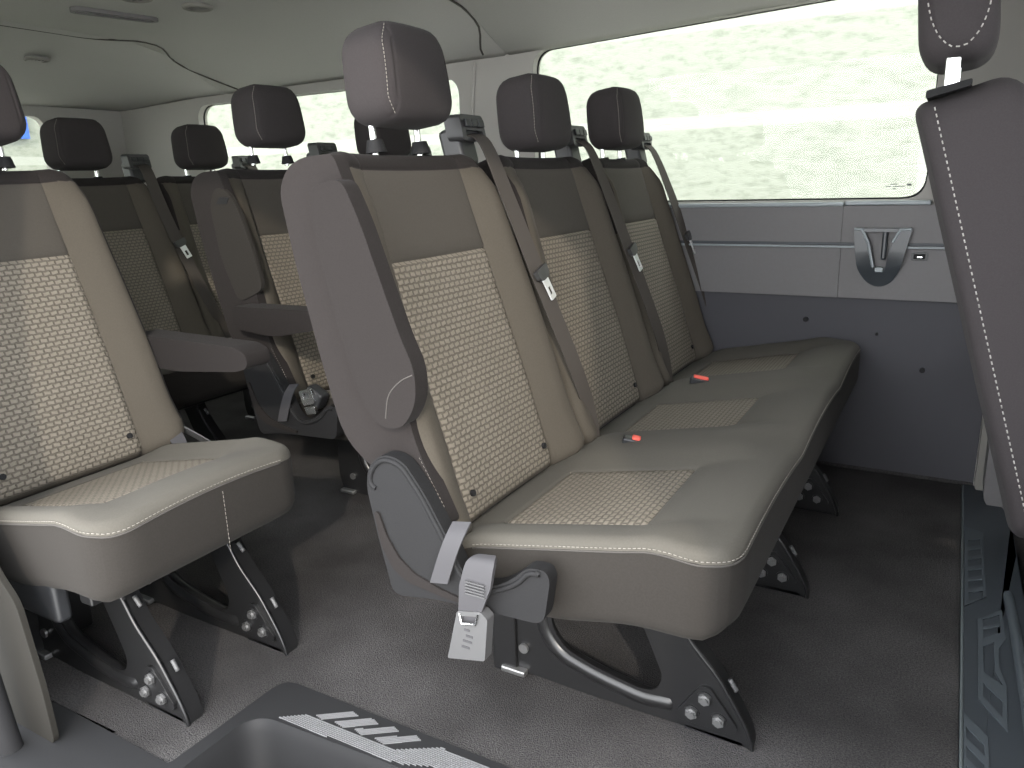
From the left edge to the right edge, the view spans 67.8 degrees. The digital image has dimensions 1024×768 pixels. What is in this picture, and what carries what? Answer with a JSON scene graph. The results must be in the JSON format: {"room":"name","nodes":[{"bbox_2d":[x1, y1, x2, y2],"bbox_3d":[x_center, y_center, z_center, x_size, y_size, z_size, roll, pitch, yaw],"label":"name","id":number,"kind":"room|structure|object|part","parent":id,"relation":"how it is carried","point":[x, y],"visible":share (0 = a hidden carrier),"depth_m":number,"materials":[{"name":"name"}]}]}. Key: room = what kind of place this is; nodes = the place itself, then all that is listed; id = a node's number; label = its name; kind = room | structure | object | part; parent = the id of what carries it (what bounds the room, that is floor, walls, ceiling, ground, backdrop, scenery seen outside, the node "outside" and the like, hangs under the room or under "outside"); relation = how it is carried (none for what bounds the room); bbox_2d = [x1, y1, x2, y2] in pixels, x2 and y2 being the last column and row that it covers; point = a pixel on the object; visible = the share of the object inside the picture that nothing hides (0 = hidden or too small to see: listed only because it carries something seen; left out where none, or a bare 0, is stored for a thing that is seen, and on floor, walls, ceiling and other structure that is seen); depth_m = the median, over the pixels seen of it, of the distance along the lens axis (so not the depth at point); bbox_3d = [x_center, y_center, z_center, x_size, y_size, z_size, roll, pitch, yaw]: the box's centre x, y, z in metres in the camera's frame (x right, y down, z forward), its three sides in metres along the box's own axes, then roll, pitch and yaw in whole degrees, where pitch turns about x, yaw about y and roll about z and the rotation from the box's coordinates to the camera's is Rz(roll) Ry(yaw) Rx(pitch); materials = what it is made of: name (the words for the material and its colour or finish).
{"room":"vehicle interior","nodes":[
{"label":"vehicle interior","id":0,"kind":"room"},
{"bbox_2d":[3,117,46,170],"bbox_3d":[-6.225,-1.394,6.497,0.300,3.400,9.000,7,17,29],"label":"window","id":1,"kind":"structure","parent":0,"point":[26,154],"depth_m":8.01,"materials":[{"name":"clear glass"}]},
{"bbox_2d":[21,117,29,138],"bbox_3d":[-5.318,-2.550,7.459,0.060,0.260,1.100,7,17,29],"label":"sign board","id":2,"kind":"object","parent":1,"relation":"attached to","point":[26,135],"visible":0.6,"depth_m":7.90,"materials":[{"name":"blue paint"}]},
{"bbox_2d":[21,105,126,177],"bbox_3d":[-2.360,-0.575,3.038,0.040,1.520,1.987,7,17,29],"label":"wall","id":3,"kind":"structure","parent":0,"point":[111,121],"depth_m":3.60,"materials":[{"name":"grey plastic"}]},
{"bbox_2d":[0,0,817,110],"bbox_3d":[-0.011,-0.932,1.613,5.372,0.219,1.798,7,17,29],"label":"ceiling","id":4,"kind":"structure","parent":0,"point":[238,44],"depth_m":2.63,"materials":[{"name":"fabric"}]},
{"bbox_2d":[23,55,50,62],"bbox_3d":[-1.818,-1.243,2.916,0.094,0.016,0.094,7,17,29],"label":"ceiling vent","id":5,"kind":"object","parent":4,"relation":"in","point":[34,57],"visible":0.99,"depth_m":2.89,"materials":[{"name":"grey plastic"}]},
{"bbox_2d":[69,6,158,22],"bbox_3d":[-1.277,-1.191,2.454,0.060,0.018,0.270,11,20,40],"label":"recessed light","id":6,"kind":"object","parent":4,"relation":"in","point":[80,10],"visible":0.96,"depth_m":2.44,"materials":[{"name":"plastic"}]},
{"bbox_2d":[0,25,237,89],"bbox_3d":[-1.704,-1.127,2.550,0.112,0.158,1.746,9,18,34],"label":"trim","id":7,"kind":"structure","parent":4,"relation":"attached to","point":[0,25],"depth_m":2.89,"materials":[{"name":"grey"}]},
{"bbox_2d":[122,0,152,2],"bbox_3d":[-1.109,-1.141,2.249,0.094,0.016,0.094,7,17,29],"label":"ceiling vent","id":8,"kind":"object","parent":4,"relation":"in","point":[130,1],"visible":1,"depth_m":2.28,"materials":[{"name":"grey plastic"}]},
{"bbox_2d":[182,3,213,11],"bbox_3d":[-0.983,-1.179,2.385,0.094,0.016,0.094,7,17,29],"label":"ceiling vent","id":9,"kind":"object","parent":4,"relation":"in","point":[192,7],"visible":1,"depth_m":2.37,"materials":[{"name":"grey plastic"}]},
{"bbox_2d":[188,7,206,10],"bbox_3d":[-0.983,-1.181,2.384,0.070,0.012,0.070,7,17,29],"label":"vent grille","id":10,"kind":"object","parent":9,"relation":"attached to","point":[189,8],"depth_m":2.40,"materials":[{"name":"grey plastic"}]},
{"bbox_2d":[449,0,483,54],"bbox_3d":[-0.467,-0.987,1.853,0.078,0.143,1.741,6,17,27],"label":"trim","id":11,"kind":"structure","parent":4,"relation":"attached to","point":[453,1],"depth_m":2.43,"materials":[{"name":"grey"}]},
{"bbox_2d":[39,391,960,767],"bbox_3d":[-0.731,0.338,2.344,3.651,0.020,1.915,7,17,29],"label":"floor","id":12,"kind":"structure","parent":0,"point":[862,671],"depth_m":1.50,"materials":[{"name":"grey carpet"}]},
{"bbox_2d":[0,117,257,441],"bbox_3d":[-1.187,-0.312,2.606,0.777,1.166,1.624,7,17,29],"label":"seat","id":13,"kind":"object","parent":12,"relation":"on","point":[151,232],"visible":0.27,"depth_m":2.77,"materials":[{"name":"fabric"}]},
{"bbox_3d":[-1.399,-0.391,2.672,0.330,0.651,0.527,7,17,29],"label":"backrest","id":14,"kind":"part","parent":13,"relation":"part of","materials":[{"name":"grey fabric"}]},
{"bbox_3d":[-1.208,-0.492,2.824,0.019,0.052,0.037,7,17,29],"label":"tongue blade","id":15,"kind":"part","parent":13,"relation":"part of","materials":[{"name":"silver metal"}]},
{"bbox_3d":[-1.149,-0.512,3.092,0.330,0.651,0.527,7,17,29],"label":"backrest","id":16,"kind":"part","parent":13,"relation":"part of","materials":[{"name":"grey fabric"}]},
{"bbox_3d":[-1.106,0.149,2.549,0.469,0.262,0.005,7,17,29],"label":"leg","id":17,"kind":"part","parent":13,"relation":"part of","materials":[{"name":"black paint"}]},
{"bbox_2d":[160,337,246,408],"bbox_3d":[-1.089,-0.058,2.575,0.501,0.190,1.504,7,17,29],"label":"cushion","id":18,"kind":"object","parent":13,"relation":"on","point":[191,390],"depth_m":2.33,"materials":[{"name":"fabric"}]},
{"bbox_3d":[-0.976,0.028,2.538,0.035,0.028,1.330,7,17,29],"label":"frame rail","id":19,"kind":"part","parent":13,"relation":"part of","materials":[{"name":"black metal"}]},
{"bbox_3d":[-0.874,0.036,2.940,0.469,0.262,0.005,7,17,29],"label":"leg","id":20,"kind":"part","parent":13,"relation":"part of","materials":[{"name":"black paint"}]},
{"bbox_2d":[0,65,297,726],"bbox_3d":[-0.828,-0.042,1.511,0.777,1.192,0.575,7,17,29],"label":"seat","id":21,"kind":"object","parent":12,"relation":"on","point":[104,494],"visible":1,"depth_m":1.55,"materials":[{"name":"fabric"}]},
{"bbox_3d":[-1.088,-0.501,1.621,0.019,0.091,0.012,7,17,29],"label":"post","id":22,"kind":"part","parent":21,"relation":"part of","materials":[{"name":"silver metal"}]},
{"bbox_3d":[-0.625,0.314,1.433,0.035,0.028,0.370,7,17,29],"label":"frame rail","id":23,"kind":"part","parent":21,"relation":"part of","materials":[{"name":"grey metal"}]},
{"bbox_3d":[-1.035,-0.111,1.587,0.330,0.651,0.527,7,17,29],"label":"backrest","id":24,"kind":"part","parent":21,"relation":"part of","materials":[{"name":"grey fabric"}]},
{"bbox_3d":[-0.772,0.443,1.413,0.469,0.262,0.005,7,17,29],"label":"leg","id":25,"kind":"part","parent":21,"relation":"part of","materials":[{"name":"black paint"}]},
{"bbox_2d":[141,684,151,697],"bbox_3d":[-0.653,0.548,1.361,0.027,0.027,0.002,7,17,29],"label":"bolt","id":26,"kind":"object","parent":21,"relation":"in","point":[146,689],"depth_m":1.35,"materials":[{"name":"silver metal"}]},
{"bbox_2d":[0,437,294,601],"bbox_3d":[-0.734,0.227,1.475,0.501,0.190,0.426,7,17,29],"label":"cushion","id":27,"kind":"object","parent":21,"relation":"on","point":[98,519],"depth_m":1.34,"materials":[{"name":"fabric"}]},
{"bbox_2d":[146,671,155,684],"bbox_3d":[-0.636,0.518,1.343,0.027,0.027,0.002,7,17,29],"label":"bolt","id":28,"kind":"object","parent":21,"relation":"in","point":[150,675],"depth_m":1.34,"materials":[{"name":"silver metal"}]},
{"bbox_2d":[157,691,167,705],"bbox_3d":[-0.614,0.552,1.340,0.027,0.027,0.002,7,17,29],"label":"bolt","id":29,"kind":"object","parent":21,"relation":"in","point":[162,696],"depth_m":1.33,"materials":[{"name":"silver metal"}]},
{"bbox_3d":[-0.719,-0.070,1.743,0.395,0.076,0.066,7,17,29],"label":"aisle armrest","id":30,"kind":"part","parent":21,"relation":"part of","materials":[{"name":"fabric"}]},
{"bbox_3d":[-0.658,0.388,1.605,0.469,0.262,0.005,7,17,29],"label":"leg","id":31,"kind":"part","parent":21,"relation":"part of","materials":[{"name":"black paint"}]},
{"bbox_2d":[242,620,251,631],"bbox_3d":[-0.539,0.493,1.554,0.027,0.027,0.002,7,17,29],"label":"bolt","id":32,"kind":"object","parent":21,"relation":"in","point":[246,624],"depth_m":1.55,"materials":[{"name":"silver metal"}]},
{"bbox_2d":[248,608,257,619],"bbox_3d":[-0.522,0.463,1.535,0.027,0.027,0.002,7,17,29],"label":"bolt","id":33,"kind":"object","parent":21,"relation":"in","point":[252,612],"depth_m":1.53,"materials":[{"name":"silver metal"}]},
{"bbox_2d":[258,625,267,637],"bbox_3d":[-0.500,0.497,1.532,0.027,0.027,0.002,7,17,29],"label":"bolt","id":34,"kind":"object","parent":21,"relation":"in","point":[262,629],"depth_m":1.52,"materials":[{"name":"silver metal"}]},
{"bbox_2d":[0,682,508,767],"bbox_3d":[-0.311,0.738,1.173,1.780,0.220,0.434,7,17,29],"label":"step","id":35,"kind":"structure","parent":12,"relation":"attached to","point":[291,725],"depth_m":1.29,"materials":[{"name":"black plastic"}]},
{"bbox_2d":[0,673,23,755],"bbox_3d":[-0.937,0.267,1.239,0.267,0.910,0.040,7,17,29],"label":"trim","id":36,"kind":"structure","parent":35,"relation":"attached to","point":[11,741],"depth_m":1.27,"materials":[{"name":"grey plastic"}]},
{"bbox_2d":[191,84,431,494],"bbox_3d":[-0.287,-0.309,2.421,0.777,1.202,1.172,7,17,29],"label":"seat","id":37,"kind":"object","parent":12,"relation":"on","point":[239,213],"visible":0.27,"depth_m":2.09,"materials":[{"name":"fabric"}]},
{"bbox_3d":[-0.750,-0.674,2.189,0.019,0.091,0.012,7,17,29],"label":"post","id":38,"kind":"part","parent":37,"relation":"part of","materials":[{"name":"silver metal"}]},
{"bbox_3d":[-0.591,-0.165,1.978,0.320,0.074,0.062,7,17,29],"label":"armrest","id":39,"kind":"part","parent":37,"relation":"part of","materials":[{"name":"fabric"}]},
{"bbox_3d":[-0.616,-0.314,2.292,0.330,0.651,0.527,7,17,29],"label":"backrest","id":40,"kind":"part","parent":37,"relation":"part of","materials":[{"name":"grey fabric"}]},
{"bbox_3d":[-0.684,-0.706,2.299,0.019,0.091,0.012,7,17,29],"label":"post","id":41,"kind":"part","parent":37,"relation":"part of","materials":[{"name":"silver metal"}]},
{"bbox_3d":[-0.539,0.034,2.004,0.052,0.049,0.006,7,17,29],"label":"buckle plate","id":42,"kind":"part","parent":37,"relation":"part of","materials":[{"name":"silver metal"}]},
{"bbox_2d":[298,390,348,440],"bbox_3d":[-0.174,-0.044,2.418,0.501,0.190,0.990,7,17,29],"label":"cover","id":43,"kind":"object","parent":37,"relation":"on","point":[329,401],"depth_m":2.06,"materials":[{"name":"plastic"}]},
{"bbox_3d":[-0.319,0.224,2.177,0.469,0.262,0.005,7,17,29],"label":"leg","id":44,"kind":"part","parent":37,"relation":"part of","materials":[{"name":"black paint"}]},
{"bbox_2d":[281,21,859,751],"bbox_3d":[0.341,-0.149,1.781,0.777,1.188,1.680,7,17,29],"label":"seat","id":45,"kind":"object","parent":12,"relation":"on","point":[477,327],"visible":1,"depth_m":1.38,"materials":[{"name":"fabric"}]},
{"bbox_3d":[-0.216,-0.119,1.164,0.176,0.374,0.032,7,17,29],"label":"folded armrest","id":46,"kind":"part","parent":45,"relation":"part of","materials":[{"name":"fabric"}]},
{"bbox_3d":[-0.246,-0.448,1.341,0.019,0.091,0.012,7,17,29],"label":"post","id":47,"kind":"part","parent":45,"relation":"part of","materials":[{"name":"silver metal"}]},
{"bbox_3d":[-0.181,-0.479,1.452,0.019,0.091,0.012,7,17,29],"label":"post","id":48,"kind":"part","parent":45,"relation":"part of","materials":[{"name":"silver metal"}]},
{"bbox_3d":[-0.113,-0.101,1.441,0.330,0.651,0.527,7,17,29],"label":"backrest","id":49,"kind":"part","parent":45,"relation":"part of","materials":[{"name":"grey fabric"}]},
{"bbox_3d":[0.011,-0.539,1.782,0.019,0.091,0.012,7,17,29],"label":"post","id":50,"kind":"part","parent":45,"relation":"part of","materials":[{"name":"silver metal"}]},
{"bbox_3d":[0.078,-0.201,1.593,0.019,0.052,0.037,7,17,29],"label":"tongue blade","id":51,"kind":"part","parent":45,"relation":"part of","materials":[{"name":"silver metal"}]},
{"bbox_3d":[0.143,-0.225,1.873,0.330,0.651,0.527,7,17,29],"label":"backrest","id":52,"kind":"part","parent":45,"relation":"part of","materials":[{"name":"grey fabric"}]},
{"bbox_3d":[0.260,-0.671,2.199,0.019,0.091,0.012,7,17,29],"label":"post","id":53,"kind":"part","parent":45,"relation":"part of","materials":[{"name":"silver metal"}]},
{"bbox_3d":[0.326,-0.703,2.309,0.019,0.091,0.012,7,17,29],"label":"post","id":54,"kind":"part","parent":45,"relation":"part of","materials":[{"name":"silver metal"}]},
{"bbox_3d":[0.178,0.440,1.316,0.469,0.262,0.005,7,17,29],"label":"leg","id":55,"kind":"part","parent":45,"relation":"part of","materials":[{"name":"black paint"}]},
{"bbox_3d":[0.334,-0.325,2.025,0.019,0.052,0.037,7,17,29],"label":"tongue blade","id":56,"kind":"part","parent":45,"relation":"part of","materials":[{"name":"silver metal"}]},
{"bbox_3d":[0.392,-0.345,2.294,0.328,0.650,0.494,7,17,29],"label":"backrest","id":57,"kind":"part","parent":45,"relation":"part of","materials":[{"name":"grey fabric"}]},
{"bbox_2d":[462,337,859,640],"bbox_3d":[0.453,0.109,1.776,0.501,0.190,1.504,7,17,29],"label":"cushion","id":58,"kind":"object","parent":45,"relation":"on","point":[667,516],"depth_m":1.39,"materials":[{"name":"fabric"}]},
{"bbox_2d":[683,705,699,719],"bbox_3d":[0.298,0.544,1.264,0.027,0.027,0.002,7,17,29],"label":"bolt","id":59,"kind":"object","parent":45,"relation":"in","point":[690,712],"depth_m":1.26,"materials":[{"name":"silver metal"}]},
{"bbox_2d":[697,691,712,706],"bbox_3d":[0.315,0.515,1.246,0.027,0.027,0.002,7,17,29],"label":"bolt","id":60,"kind":"object","parent":45,"relation":"in","point":[704,698],"depth_m":1.24,"materials":[{"name":"silver metal"}]},
{"bbox_2d":[710,713,726,728],"bbox_3d":[0.337,0.549,1.242,0.027,0.027,0.002,7,17,29],"label":"bolt","id":61,"kind":"object","parent":45,"relation":"in","point":[717,720],"depth_m":1.24,"materials":[{"name":"silver metal"}]},
{"bbox_2d":[766,555,777,566],"bbox_3d":[0.573,0.390,1.680,0.027,0.027,0.002,7,17,29],"label":"bolt","id":62,"kind":"object","parent":45,"relation":"in","point":[772,561],"depth_m":1.67,"materials":[{"name":"silver metal"}]},
{"bbox_3d":[0.436,0.315,1.750,0.469,0.262,0.005,7,17,29],"label":"leg","id":63,"kind":"part","parent":45,"relation":"part of","materials":[{"name":"black paint"}]},
{"bbox_2d":[776,571,788,582],"bbox_3d":[0.595,0.424,1.677,0.027,0.027,0.002,7,17,29],"label":"bolt","id":64,"kind":"object","parent":45,"relation":"in","point":[781,576],"depth_m":1.67,"materials":[{"name":"silver metal"}]},
{"bbox_3d":[0.668,0.203,2.140,0.469,0.262,0.005,7,17,29],"label":"leg","id":65,"kind":"part","parent":45,"relation":"part of","materials":[{"name":"black paint"}]},
{"bbox_2d":[812,494,821,503],"bbox_3d":[0.827,0.312,2.067,0.027,0.027,0.002,7,17,29],"label":"bolt","id":66,"kind":"object","parent":45,"relation":"in","point":[816,498],"depth_m":2.06,"materials":[{"name":"silver metal"}]},
{"bbox_2d":[915,0,1023,537],"bbox_3d":[1.205,-0.223,1.532,0.796,1.348,0.522,7,17,29],"label":"seat","id":67,"kind":"object","parent":12,"relation":"on","point":[972,137],"visible":1,"depth_m":1.41,"materials":[{"name":"fabric"}]},
{"bbox_3d":[0.806,-0.570,1.395,0.024,0.055,0.012,7,17,29],"label":"post","id":68,"kind":"part","parent":67,"relation":"part of","materials":[{"name":"silver metal"}]},
{"bbox_2d":[120,0,982,485],"bbox_3d":[0.162,-0.515,2.718,4.660,1.620,0.050,7,17,29],"label":"window frame","id":69,"kind":"structure","parent":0,"point":[147,130],"depth_m":2.75,"materials":[{"name":"grey plastic"}]},
{"bbox_2d":[203,79,449,170],"bbox_3d":[-0.782,-0.967,3.160,1.460,0.500,0.012,7,17,29],"label":"window","id":70,"kind":"structure","parent":69,"relation":"in","point":[449,79],"depth_m":3.38,"materials":[{"name":"clear glass"}]},
{"bbox_2d":[471,63,475,114],"bbox_3d":[-0.144,-0.899,2.754,0.057,0.481,0.014,7,17,29],"label":"trim","id":71,"kind":"structure","parent":69,"relation":"attached to","point":[474,64],"depth_m":2.70,"materials":[{"name":"grey plastic"}]},
{"bbox_2d":[670,206,843,245],"bbox_3d":[-0.391,-0.621,2.970,3.113,0.114,0.021,7,17,29],"label":"trim","id":72,"kind":"structure","parent":69,"relation":"attached to","point":[822,223],"depth_m":2.31,"materials":[{"name":"plastic"}]},
{"bbox_2d":[669,202,844,207],"bbox_3d":[0.389,-0.587,2.518,1.314,0.012,0.034,7,17,29],"label":"trim","id":73,"kind":"structure","parent":69,"relation":"attached to","point":[774,204],"depth_m":2.30,"materials":[{"name":"grey plastic"}]},
{"bbox_2d":[681,245,840,296],"bbox_3d":[-0.385,-0.494,3.008,3.114,0.151,0.021,7,17,29],"label":"trim","id":74,"kind":"structure","parent":69,"relation":"attached to","point":[799,271],"depth_m":2.34,"materials":[{"name":"plastic"}]},
{"bbox_2d":[680,240,853,245],"bbox_3d":[-0.360,-0.566,2.959,3.190,0.012,0.010,7,17,29],"label":"trim","id":75,"kind":"structure","parent":69,"relation":"attached to","point":[681,241],"depth_m":2.31,"materials":[{"name":"grey plastic"}]},
{"bbox_2d":[681,243,854,247],"bbox_3d":[-0.361,-0.557,2.958,3.190,0.006,0.016,7,17,29],"label":"trim","id":76,"kind":"structure","parent":69,"relation":"attached to","point":[693,244],"depth_m":2.31,"materials":[{"name":"grey plastic"}]},
{"bbox_2d":[599,429,972,485],"bbox_3d":[-0.252,0.099,3.119,3.680,0.012,0.032,7,17,29],"label":"baseboard","id":77,"kind":"structure","parent":69,"relation":"attached to","point":[817,462],"depth_m":2.31,"materials":[{"name":"grey plastic"}]},
{"bbox_2d":[602,291,981,482],"bbox_3d":[-0.238,-0.151,3.028,3.620,0.540,0.007,7,17,29],"label":"side wall panel","id":78,"kind":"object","parent":69,"relation":"attached to","point":[897,417],"depth_m":2.26,"materials":[{"name":"grey plastic"}]},
{"bbox_2d":[854,228,912,286],"bbox_3d":[1.047,-0.359,2.165,0.148,0.169,0.037,7,17,29],"label":"cup holder","id":79,"kind":"object","parent":69,"relation":"attached to","point":[878,277],"visible":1,"depth_m":2.16,"materials":[{"name":"grey plastic"}]},
{"bbox_2d":[845,200,931,205],"bbox_3d":[1.056,-0.510,2.145,0.220,0.012,0.034,7,17,29],"label":"trim","id":80,"kind":"structure","parent":69,"relation":"attached to","point":[882,202],"depth_m":2.13,"materials":[{"name":"grey plastic"}]},
{"bbox_2d":[841,205,943,246],"bbox_3d":[1.141,-0.438,2.113,0.416,0.114,0.021,7,17,29],"label":"trim","id":81,"kind":"structure","parent":69,"relation":"attached to","point":[923,219],"depth_m":2.14,"materials":[{"name":"plastic"}]},
{"bbox_2d":[837,246,956,302],"bbox_3d":[1.148,-0.311,2.150,0.414,0.151,0.021,7,17,29],"label":"trim","id":82,"kind":"structure","parent":69,"relation":"attached to","point":[929,280],"depth_m":2.16,"materials":[{"name":"plastic"}]},
{"bbox_2d":[911,252,927,260],"bbox_3d":[1.138,-0.356,2.129,0.040,0.023,0.010,7,17,29],"label":"wall switch","id":83,"kind":"object","parent":69,"relation":"attached to","point":[918,256],"visible":1,"depth_m":2.12,"materials":[{"name":"black plastic"}]},
{"bbox_2d":[908,243,943,246],"bbox_3d":[1.209,-0.379,2.082,0.255,0.012,0.010,7,17,29],"label":"trim","id":84,"kind":"structure","parent":69,"relation":"attached to","point":[909,244],"depth_m":2.11,"materials":[{"name":"grey plastic"}]},
{"bbox_2d":[907,246,944,248],"bbox_3d":[1.207,-0.370,2.080,0.255,0.006,0.016,7,17,29],"label":"trim","id":85,"kind":"structure","parent":69,"relation":"attached to","point":[907,246],"depth_m":2.11,"materials":[{"name":"grey plastic"}]},
{"bbox_2d":[958,484,1023,767],"bbox_3d":[0.988,0.494,1.535,0.148,0.036,1.576,7,17,29],"label":"door step","id":86,"kind":"structure","parent":69,"relation":"attached to","point":[991,633],"depth_m":1.48,"materials":[{"name":"grey plastic"}]},
{"bbox_2d":[960,0,1023,490],"bbox_3d":[1.306,-0.355,2.029,0.371,1.360,0.047,7,17,29],"label":"trim","id":87,"kind":"structure","parent":69,"relation":"attached to","point":[1007,60],"depth_m":1.91,"materials":[{"name":"grey plastic"}]},
{"bbox_2d":[983,439,1003,508],"bbox_3d":[1.428,0.159,2.022,0.286,0.477,0.120,7,17,29],"label":"trim","id":88,"kind":"structure","parent":69,"relation":"attached to","point":[991,492],"depth_m":2.06,"materials":[{"name":"plastic"}]},
{"bbox_2d":[1013,533,1023,593],"bbox_3d":[1.405,0.626,1.159,1.350,0.030,1.927,7,17,29],"label":"trim","id":89,"kind":"structure","parent":69,"relation":"attached to","point":[1019,542],"depth_m":1.88,"materials":[{"name":"black plastic"}]},
{"bbox_3d":[-1.975,-0.248,1.738,1.960,1.500,0.040,7,17,29],"label":"wall","id":90,"kind":"structure","parent":0,"visible":0},
{"bbox_2d":[0,567,58,742],"bbox_3d":[-0.960,-0.066,1.212,0.389,1.360,0.010,7,17,29],"label":"trim","id":91,"kind":"structure","parent":90,"relation":"attached to","point":[21,671],"depth_m":1.28,"materials":[{"name":"grey plastic"}]},
{"bbox_3d":[0.451,1.206,1.481,60.000,0.100,60.000,7,17,29],"label":"ground","id":92,"kind":"structure","parent":0,"visible":0},
{"bbox_2d":[207,0,938,201],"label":"window","id":93,"kind":"structure","parent":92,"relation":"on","point":[820,100],"depth_m":4.99,"materials":[{"name":"clear glass"}]}
]}

